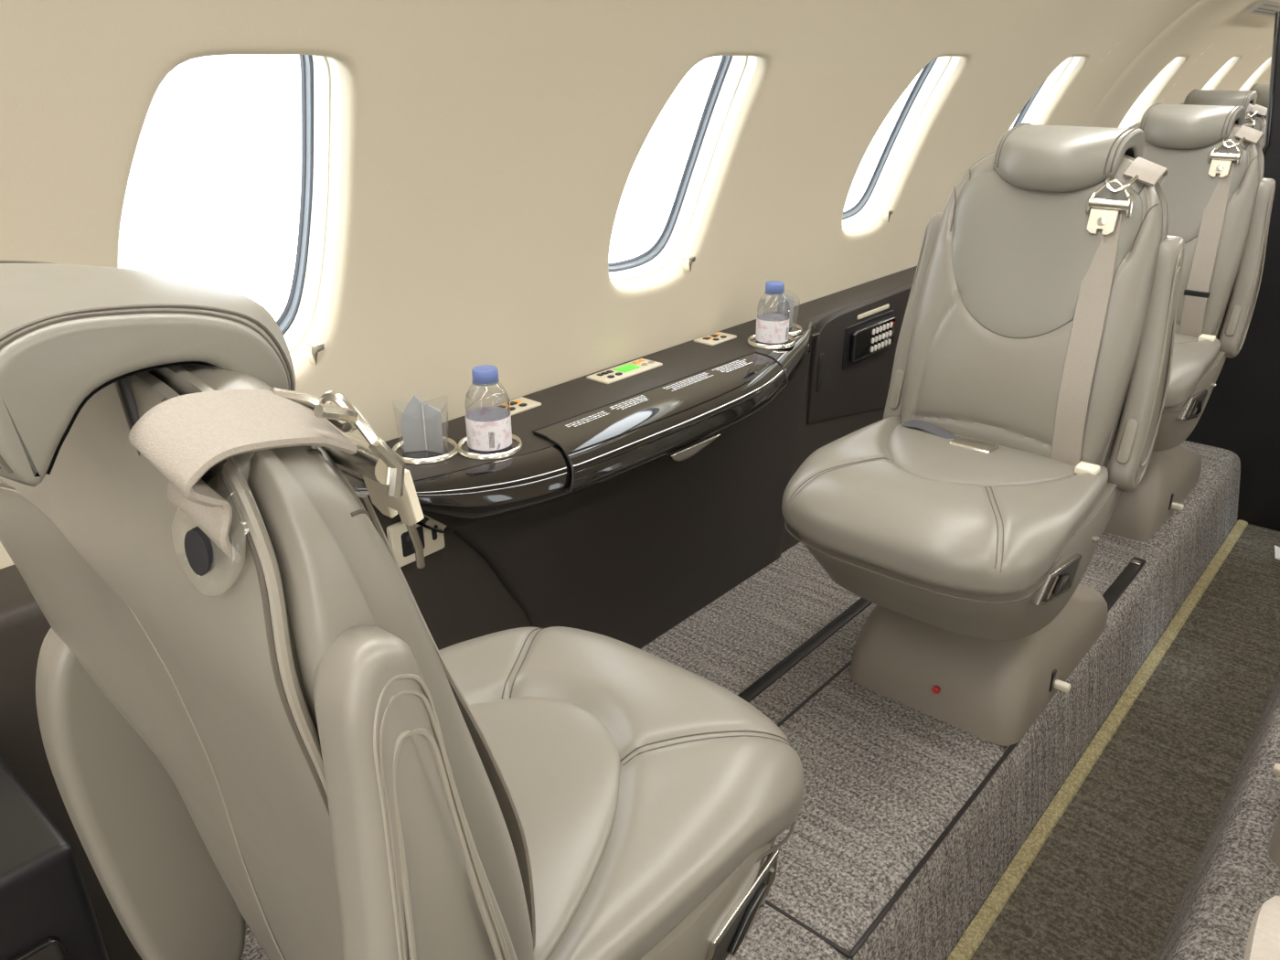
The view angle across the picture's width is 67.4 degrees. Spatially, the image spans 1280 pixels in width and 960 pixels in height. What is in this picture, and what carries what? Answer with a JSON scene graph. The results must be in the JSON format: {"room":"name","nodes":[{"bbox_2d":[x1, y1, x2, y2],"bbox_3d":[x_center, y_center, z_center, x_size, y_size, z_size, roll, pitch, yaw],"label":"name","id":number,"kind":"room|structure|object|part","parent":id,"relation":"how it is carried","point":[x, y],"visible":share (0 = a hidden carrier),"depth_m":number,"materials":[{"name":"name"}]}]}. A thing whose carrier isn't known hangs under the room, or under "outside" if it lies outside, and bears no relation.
{"room":"aircraft cabin","nodes":[
{"label":"aircraft cabin","id":0,"kind":"room"},
{"bbox_2d":[386,521,444,566],"bbox_3d":[-0.335,0.087,1.442,0.014,0.068,0.094,19,30,37],"label":"power outlet","id":1,"kind":"object","parent":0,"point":[399,538],"visible":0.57,"depth_m":1.43,"materials":[{"name":"plastic"}]},
{"bbox_2d":[401,525,425,556],"bbox_3d":[-0.338,0.091,1.431,0.002,0.040,0.040,19,30,37],"label":"socket","id":2,"kind":"object","parent":1,"relation":"attached to","point":[408,549],"depth_m":1.43,"materials":[{"name":"black plastic"}]},
{"bbox_2d":[0,0,1272,569],"bbox_3d":[1.244,-0.654,3.063,0.324,1.415,9.130,19,30,37],"label":"wall","id":3,"kind":"structure","parent":0,"point":[487,159],"depth_m":1.47,"materials":[{"name":"beige plastic"}]},
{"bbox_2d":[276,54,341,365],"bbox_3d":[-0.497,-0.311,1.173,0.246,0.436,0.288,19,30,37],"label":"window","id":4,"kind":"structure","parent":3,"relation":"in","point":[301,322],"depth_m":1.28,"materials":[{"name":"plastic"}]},
{"bbox_3d":[-0.455,-0.177,1.345,0.018,0.029,0.021,19,30,37],"label":"shade pull","id":5,"kind":"part","parent":4,"relation":"part of","materials":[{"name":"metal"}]},
{"bbox_2d":[0,266,917,959],"bbox_3d":[1.175,-0.499,3.197,0.140,0.561,9.130,19,30,37],"label":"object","id":6,"kind":"structure","parent":3,"relation":"attached to","point":[459,596],"depth_m":1.47,"materials":[{"name":"black plastic"}]},
{"bbox_2d":[608,55,757,286],"bbox_3d":[0.056,-0.570,1.760,0.246,0.436,0.288,19,30,37],"label":"window","id":7,"kind":"structure","parent":3,"relation":"in","point":[734,74],"depth_m":1.88,"materials":[{"name":"plastic"}]},
{"bbox_3d":[0.099,-0.435,1.932,0.018,0.029,0.021,19,30,37],"label":"shade pull","id":8,"kind":"part","parent":7,"relation":"part of","materials":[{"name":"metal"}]},
{"bbox_2d":[806,283,912,424],"bbox_3d":[0.576,-0.288,2.425,0.046,0.334,0.550,19,30,37],"label":"panel","id":9,"kind":"object","parent":3,"relation":"attached to","point":[853,351],"visible":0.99,"depth_m":2.35,"materials":[{"name":"brown plastic"}]},
{"bbox_3d":[0.421,-0.251,2.242,0.004,0.094,0.022,19,30,37],"label":"slot trim","id":10,"kind":"part","parent":9,"relation":"part of","materials":[{"name":"black plastic"}]},
{"bbox_2d":[842,56,959,231],"bbox_3d":[0.606,-0.826,2.343,0.246,0.436,0.288,19,30,37],"label":"window","id":11,"kind":"structure","parent":3,"relation":"in","point":[934,76],"depth_m":2.46,"materials":[{"name":"plastic"}]},
{"bbox_3d":[0.648,-0.692,2.515,0.018,0.029,0.021,19,30,37],"label":"shade pull","id":12,"kind":"part","parent":11,"relation":"part of","materials":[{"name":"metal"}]},
{"bbox_2d":[1012,56,1080,127],"bbox_3d":[1.159,-1.085,2.930,0.246,0.436,0.288,19,30,37],"label":"window","id":13,"kind":"structure","parent":3,"relation":"in","point":[1033,112],"depth_m":2.98,"materials":[{"name":"plastic"}]},
{"bbox_2d":[1118,56,1181,127],"bbox_3d":[1.903,-1.432,3.719,0.246,0.436,0.288,19,30,37],"label":"window","id":14,"kind":"structure","parent":3,"relation":"in","point":[1133,114],"depth_m":3.79,"materials":[{"name":"plastic"}]},
{"bbox_2d":[1084,0,1233,127],"bbox_3d":[1.960,-1.109,3.181,1.026,1.328,0.308,19,30,37],"label":"trim","id":15,"kind":"structure","parent":3,"relation":"attached to","point":[1106,112],"depth_m":3.23,"materials":[{"name":"beige plastic"}]},
{"bbox_2d":[1201,56,1235,90],"bbox_3d":[2.500,-1.710,4.351,0.246,0.436,0.288,19,30,37],"label":"window","id":16,"kind":"structure","parent":3,"relation":"in","point":[1215,77],"depth_m":4.36,"materials":[{"name":"plastic"}]},
{"bbox_2d":[1238,57,1271,90],"bbox_3d":[3.039,-1.962,4.923,0.246,0.436,0.288,19,30,37],"label":"window","id":17,"kind":"structure","parent":3,"relation":"in","point":[1249,80],"depth_m":4.95,"materials":[{"name":"plastic"}]},
{"bbox_2d":[240,440,1240,959],"bbox_3d":[1.493,-0.039,3.099,0.778,0.226,9.130,19,30,37],"label":"floor","id":18,"kind":"structure","parent":0,"point":[885,777],"depth_m":1.71,"materials":[{"name":"grey carpet"}]},
{"bbox_2d":[0,757,108,959],"bbox_3d":[-0.847,0.618,0.753,0.297,0.462,0.770,19,30,37],"label":"base cabinet","id":19,"kind":"object","parent":18,"relation":"on","point":[47,912],"visible":1,"depth_m":0.85,"materials":[{"name":"black plastic"}]},
{"bbox_3d":[-0.642,0.591,0.786,0.013,0.286,0.374,19,30,37],"label":"door","id":20,"kind":"part","parent":19,"relation":"part of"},
{"bbox_2d":[0,260,804,959],"bbox_3d":[-0.156,0.282,0.850,0.455,0.999,0.637,18,29,35],"label":"seat","id":21,"kind":"object","parent":18,"relation":"on","point":[250,711],"visible":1,"depth_m":0.55,"materials":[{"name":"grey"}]},
{"bbox_3d":[-0.252,-0.029,0.491,0.018,0.098,0.026,18,29,35],"label":"headrest post","id":22,"kind":"part","parent":21,"relation":"part of","materials":[{"name":"black plastic"}]},
{"bbox_3d":[-0.418,0.264,0.821,0.056,0.499,0.123,18,29,35],"label":"armrest","id":23,"kind":"part","parent":21,"relation":"part of","materials":[{"name":"beige leather"}]},
{"bbox_3d":[-0.267,0.227,0.664,0.319,0.677,0.110,18,29,35],"label":"panel","id":24,"kind":"part","parent":21,"relation":"part of","materials":[{"name":"beige leather"}]},
{"bbox_3d":[-0.243,0.133,0.661,0.365,0.515,0.149,18,29,35],"label":"backrest","id":25,"kind":"part","parent":21,"relation":"part of","materials":[{"name":"beige leather"}]},
{"bbox_3d":[-0.115,0.329,0.584,0.059,0.570,0.123,18,29,35],"label":"armrest","id":26,"kind":"part","parent":21,"relation":"part of","materials":[{"name":"beige leather"}]},
{"bbox_3d":[-0.140,0.287,0.869,0.330,0.046,0.280,18,29,35],"label":"panel","id":27,"kind":"part","parent":21,"relation":"part of","materials":[{"name":"beige leather"}]},
{"bbox_2d":[438,626,804,959],"bbox_3d":[-0.096,0.294,0.932,0.428,0.122,0.452,18,29,35],"label":"cushion","id":28,"kind":"object","parent":21,"relation":"on","point":[653,800],"depth_m":0.86,"materials":[{"name":"beige leather"}]},
{"bbox_3d":[-0.100,0.408,0.977,0.433,0.256,0.381,18,29,35],"label":"seat","id":29,"kind":"part","parent":21,"relation":"part of","materials":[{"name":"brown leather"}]},
{"bbox_3d":[0.089,0.395,0.870,0.026,0.077,0.135,16,29,33],"label":"control panel","id":30,"kind":"part","parent":21,"relation":"part of","materials":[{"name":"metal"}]},
{"bbox_3d":[0.097,0.393,0.863,0.011,0.043,0.061,16,28,32],"label":"lever","id":31,"kind":"part","parent":21,"relation":"part of","materials":[{"name":"silver metal"}]},
{"bbox_2d":[335,319,819,649],"bbox_3d":[0.025,0.087,1.844,0.299,0.566,1.204,19,30,37],"label":"console","id":32,"kind":"object","parent":18,"relation":"on","point":[624,500],"visible":0.94,"depth_m":1.75,"materials":[{"name":"brown paint"}]},
{"bbox_2d":[392,394,447,453],"bbox_3d":[-0.326,-0.086,1.440,0.080,0.091,0.080,0,24,-1],"label":"cup","id":33,"kind":"object","parent":32,"relation":"in","point":[421,429],"visible":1,"depth_m":1.43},
{"bbox_2d":[464,364,511,453],"bbox_3d":[-0.230,-0.109,1.449,0.068,0.126,0.069,7,25,16],"label":"water bottle","id":34,"kind":"object","parent":32,"relation":"in","point":[487,428],"visible":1,"depth_m":1.44,"materials":[{"name":"plastic"}]},
{"bbox_2d":[492,396,541,415],"bbox_3d":[-0.217,-0.124,1.639,0.051,0.006,0.088,19,30,37],"label":"light switch","id":35,"kind":"object","parent":32,"relation":"attached to","point":[523,405],"depth_m":1.64,"materials":[{"name":"beige plastic"}]},
{"bbox_2d":[565,359,752,426],"bbox_3d":[0.049,-0.160,1.714,0.035,0.001,0.499,19,30,37],"label":"print","id":36,"kind":"object","parent":32,"relation":"on","point":[743,359],"depth_m":1.73},
{"bbox_3d":[0.062,-0.120,1.684,0.147,0.048,0.662,19,30,37],"label":"table lid","id":37,"kind":"part","parent":32,"relation":"part of","materials":[{"name":"brown paint"}]},
{"bbox_2d":[693,331,736,345],"bbox_3d":[0.160,-0.300,2.039,0.051,0.006,0.088,19,30,37],"label":"light switch","id":38,"kind":"object","parent":32,"relation":"attached to","point":[719,338],"depth_m":2.02,"materials":[{"name":"beige plastic"}]},
{"bbox_2d":[755,280,789,344],"bbox_3d":[0.276,-0.347,1.991,0.068,0.126,0.069,-9,25,-20],"label":"water bottle","id":39,"kind":"object","parent":32,"relation":"in","point":[771,328],"visible":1,"depth_m":1.98,"materials":[{"name":"plastic"}]},
{"bbox_2d":[762,292,799,330],"bbox_3d":[0.306,-0.370,2.086,0.080,0.091,0.080,14,27,28],"label":"cup","id":40,"kind":"object","parent":32,"relation":"in","point":[783,306],"visible":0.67,"depth_m":2.09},
{"bbox_2d":[737,597,872,703],"bbox_3d":[1.358,-0.127,3.029,0.021,0.015,8.250,19,30,37],"label":"trim","id":41,"kind":"structure","parent":18,"relation":"on","point":[800,655],"depth_m":1.93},
{"bbox_2d":[765,899,850,959],"bbox_3d":[0.162,0.596,1.380,0.317,0.006,0.006,19,30,37],"label":"trim","id":42,"kind":"structure","parent":18,"relation":"on","point":[839,949],"depth_m":1.32,"materials":[{"name":"black metal"}]},
{"bbox_2d":[776,660,851,726],"bbox_3d":[0.225,0.454,1.702,0.007,0.006,0.616,19,30,37],"label":"trim","id":43,"kind":"structure","parent":18,"relation":"on","point":[847,665],"depth_m":1.81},
{"bbox_2d":[849,734,1024,959],"bbox_3d":[0.483,0.544,1.499,0.007,0.006,0.616,19,30,37],"label":"trim","id":44,"kind":"structure","parent":18,"relation":"on","point":[955,819],"depth_m":1.44,"materials":[{"name":"black metal"}]},
{"bbox_2d":[781,122,1184,746],"bbox_3d":[0.605,-0.071,1.653,0.450,0.999,0.813,19,30,37],"label":"seat","id":45,"kind":"object","parent":18,"relation":"on","point":[1037,333],"visible":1,"depth_m":1.53,"materials":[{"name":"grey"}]},
{"bbox_3d":[0.518,-0.282,1.774,0.059,0.410,0.123,19,30,37],"label":"armrest","id":46,"kind":"part","parent":45,"relation":"part of","materials":[{"name":"beige leather"}]},
{"bbox_2d":[781,416,1108,595],"bbox_3d":[0.487,0.024,1.545,0.428,0.122,0.452,19,30,37],"label":"cushion","id":47,"kind":"object","parent":45,"relation":"on","point":[938,505],"depth_m":1.43,"materials":[{"name":"beige leather"}]},
{"bbox_3d":[0.549,0.074,1.646,0.433,0.184,0.557,19,30,37],"label":"seat","id":48,"kind":"part","parent":45,"relation":"part of","materials":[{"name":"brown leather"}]},
{"bbox_3d":[0.533,-0.027,1.581,0.330,0.046,0.280,19,30,37],"label":"panel","id":49,"kind":"part","parent":45,"relation":"part of","materials":[{"name":"beige leather"}]},
{"bbox_3d":[0.641,-0.282,1.605,0.365,0.515,0.149,19,30,37],"label":"backrest","id":50,"kind":"part","parent":45,"relation":"part of","materials":[{"name":"beige leather"}]},
{"bbox_3d":[0.616,0.152,1.422,0.026,0.077,0.135,21,31,39],"label":"control panel","id":51,"kind":"part","parent":45,"relation":"part of","materials":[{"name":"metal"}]},
{"bbox_3d":[0.624,0.150,1.414,0.011,0.043,0.061,21,32,40],"label":"lever","id":52,"kind":"part","parent":45,"relation":"part of","materials":[{"name":"silver metal"}]},
{"bbox_3d":[0.811,-0.180,1.542,0.059,0.410,0.123,19,30,37],"label":"armrest","id":53,"kind":"part","parent":45,"relation":"part of","materials":[{"name":"beige leather"}]},
{"bbox_2d":[1101,556,1146,612],"bbox_3d":[1.086,0.243,2.179,0.029,0.012,0.330,19,30,37],"label":"trim","id":54,"kind":"structure","parent":18,"relation":"on","point":[1112,594],"depth_m":2.18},
{"bbox_2d":[1130,559,1141,565],"bbox_3d":[1.170,0.196,2.265,0.020,0.009,0.016,19,30,37],"label":"trim","id":55,"kind":"structure","parent":54,"relation":"on","point":[1134,561],"depth_m":2.26,"materials":[{"name":"metal"}]},
{"bbox_2d":[1103,103,1275,541],"bbox_3d":[1.214,-0.383,2.362,0.450,0.999,0.813,19,30,37],"label":"seat","id":56,"kind":"object","parent":18,"relation":"on","point":[1219,197],"visible":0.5,"depth_m":2.22,"materials":[{"name":"beige leather"}]},
{"bbox_3d":[1.158,-0.237,2.355,0.433,0.184,0.557,19,30,37],"label":"seat","id":57,"kind":"part","parent":56,"relation":"part of","materials":[{"name":"grey leather"}]},
{"bbox_3d":[1.142,-0.339,2.290,0.330,0.046,0.280,19,30,37],"label":"panel","id":58,"kind":"part","parent":56,"relation":"part of","materials":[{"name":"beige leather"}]},
{"bbox_3d":[1.225,-0.160,2.132,0.026,0.077,0.135,21,31,39],"label":"control panel","id":59,"kind":"part","parent":56,"relation":"part of","materials":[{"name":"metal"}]},
{"bbox_2d":[1163,338,1220,408],"bbox_3d":[1.096,-0.288,2.254,0.428,0.122,0.452,19,30,37],"label":"cushion","id":60,"kind":"object","parent":56,"relation":"on","point":[1196,362],"depth_m":2.09,"materials":[{"name":"beige leather"}]},
{"bbox_3d":[1.250,-0.594,2.314,0.365,0.515,0.149,19,30,37],"label":"backrest","id":61,"kind":"part","parent":56,"relation":"part of","materials":[{"name":"beige leather"}]},
{"bbox_3d":[1.233,-0.162,2.123,0.011,0.043,0.061,21,32,40],"label":"lever","id":62,"kind":"part","parent":56,"relation":"part of","materials":[{"name":"silver metal"}]},
{"bbox_3d":[1.420,-0.492,2.251,0.059,0.410,0.123,19,30,37],"label":"armrest","id":63,"kind":"part","parent":56,"relation":"part of","materials":[{"name":"beige leather"}]},
{"bbox_2d":[1180,89,1267,148],"bbox_3d":[1.890,-0.827,3.371,0.450,0.999,0.813,19,30,37],"label":"seat","id":64,"kind":"object","parent":18,"relation":"on","point":[1255,114],"visible":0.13,"depth_m":3.20,"materials":[{"name":"beige leather"}]},
{"bbox_2d":[1249,83,1269,107],"bbox_3d":[2.593,-1.162,4.132,0.450,0.999,0.813,19,30,37],"label":"seat","id":65,"kind":"object","parent":18,"relation":"on","point":[1262,90],"visible":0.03,"depth_m":4.01,"materials":[{"name":"beige leather"}]},
{"bbox_2d":[332,0,1279,44],"bbox_3d":[1.882,-1.220,2.213,1.506,0.342,9.130,19,30,37],"label":"ceiling","id":66,"kind":"structure","parent":0,"point":[1147,19],"depth_m":2.01,"materials":[{"name":"beige plastic"}]},
{"bbox_2d":[1244,0,1279,17],"bbox_3d":[2.431,-1.802,3.677,0.051,0.040,0.748,19,30,37],"label":"ceiling vent","id":67,"kind":"object","parent":66,"relation":"attached to","point":[1264,7],"visible":0.91,"depth_m":3.56,"materials":[{"name":"beige plastic"}]},
{"bbox_2d":[966,523,1279,959],"bbox_3d":[1.882,0.194,2.836,0.330,0.001,9.130,19,30,37],"label":"floor","id":68,"kind":"structure","parent":0,"point":[1110,880],"depth_m":1.88,"materials":[{"name":"carpet"}]},
{"bbox_2d":[946,519,1247,959],"bbox_3d":[1.798,0.162,2.900,0.029,0.009,9.130,19,30,37],"label":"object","id":69,"kind":"structure","parent":68,"relation":"on","point":[975,933],"depth_m":1.92,"materials":[{"name":"carpet"}]},
{"bbox_2d":[1274,544,1279,560],"bbox_3d":[1.864,0.221,2.766,0.066,0.003,0.134,9,25,20],"label":"paper card","id":70,"kind":"object","parent":68,"relation":"on","point":[1276,549],"visible":1,"depth_m":2.79,"materials":[{"name":"white paper"}]},
{"bbox_2d":[1155,672,1279,959],"bbox_3d":[2.271,0.232,2.485,0.776,0.226,9.130,19,30,37],"label":"floor","id":71,"kind":"structure","parent":0,"point":[1234,874],"depth_m":1.46,"materials":[{"name":"grey carpet"}]},
{"bbox_2d":[1243,896,1279,959],"bbox_3d":[0.312,0.501,0.352,0.450,0.999,0.813,19,30,37],"label":"seat","id":72,"kind":"object","parent":71,"relation":"on","point":[1263,943],"visible":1,"depth_m":0.19,"materials":[{"name":"beige leather"}]},
{"bbox_2d":[1268,664,1279,866],"bbox_3d":[1.089,0.144,1.165,0.455,0.999,0.637,19,30,37],"label":"seat","id":73,"kind":"object","parent":71,"relation":"on","point":[1274,849],"visible":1,"depth_m":1.44,"materials":[{"name":"beige leather"}]},
{"bbox_2d":[1184,11,1279,531],"bbox_3d":[2.098,-0.456,2.538,1.309,1.431,0.064,19,30,37],"label":"wall","id":74,"kind":"structure","parent":0,"point":[1241,414],"depth_m":2.86,"materials":[{"name":"black plastic"}]},
{"bbox_3d":[1.709,-1.050,2.607,0.062,0.399,0.013,19,30,37],"label":"edge trim","id":75,"kind":"part","parent":74,"relation":"part of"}
]}

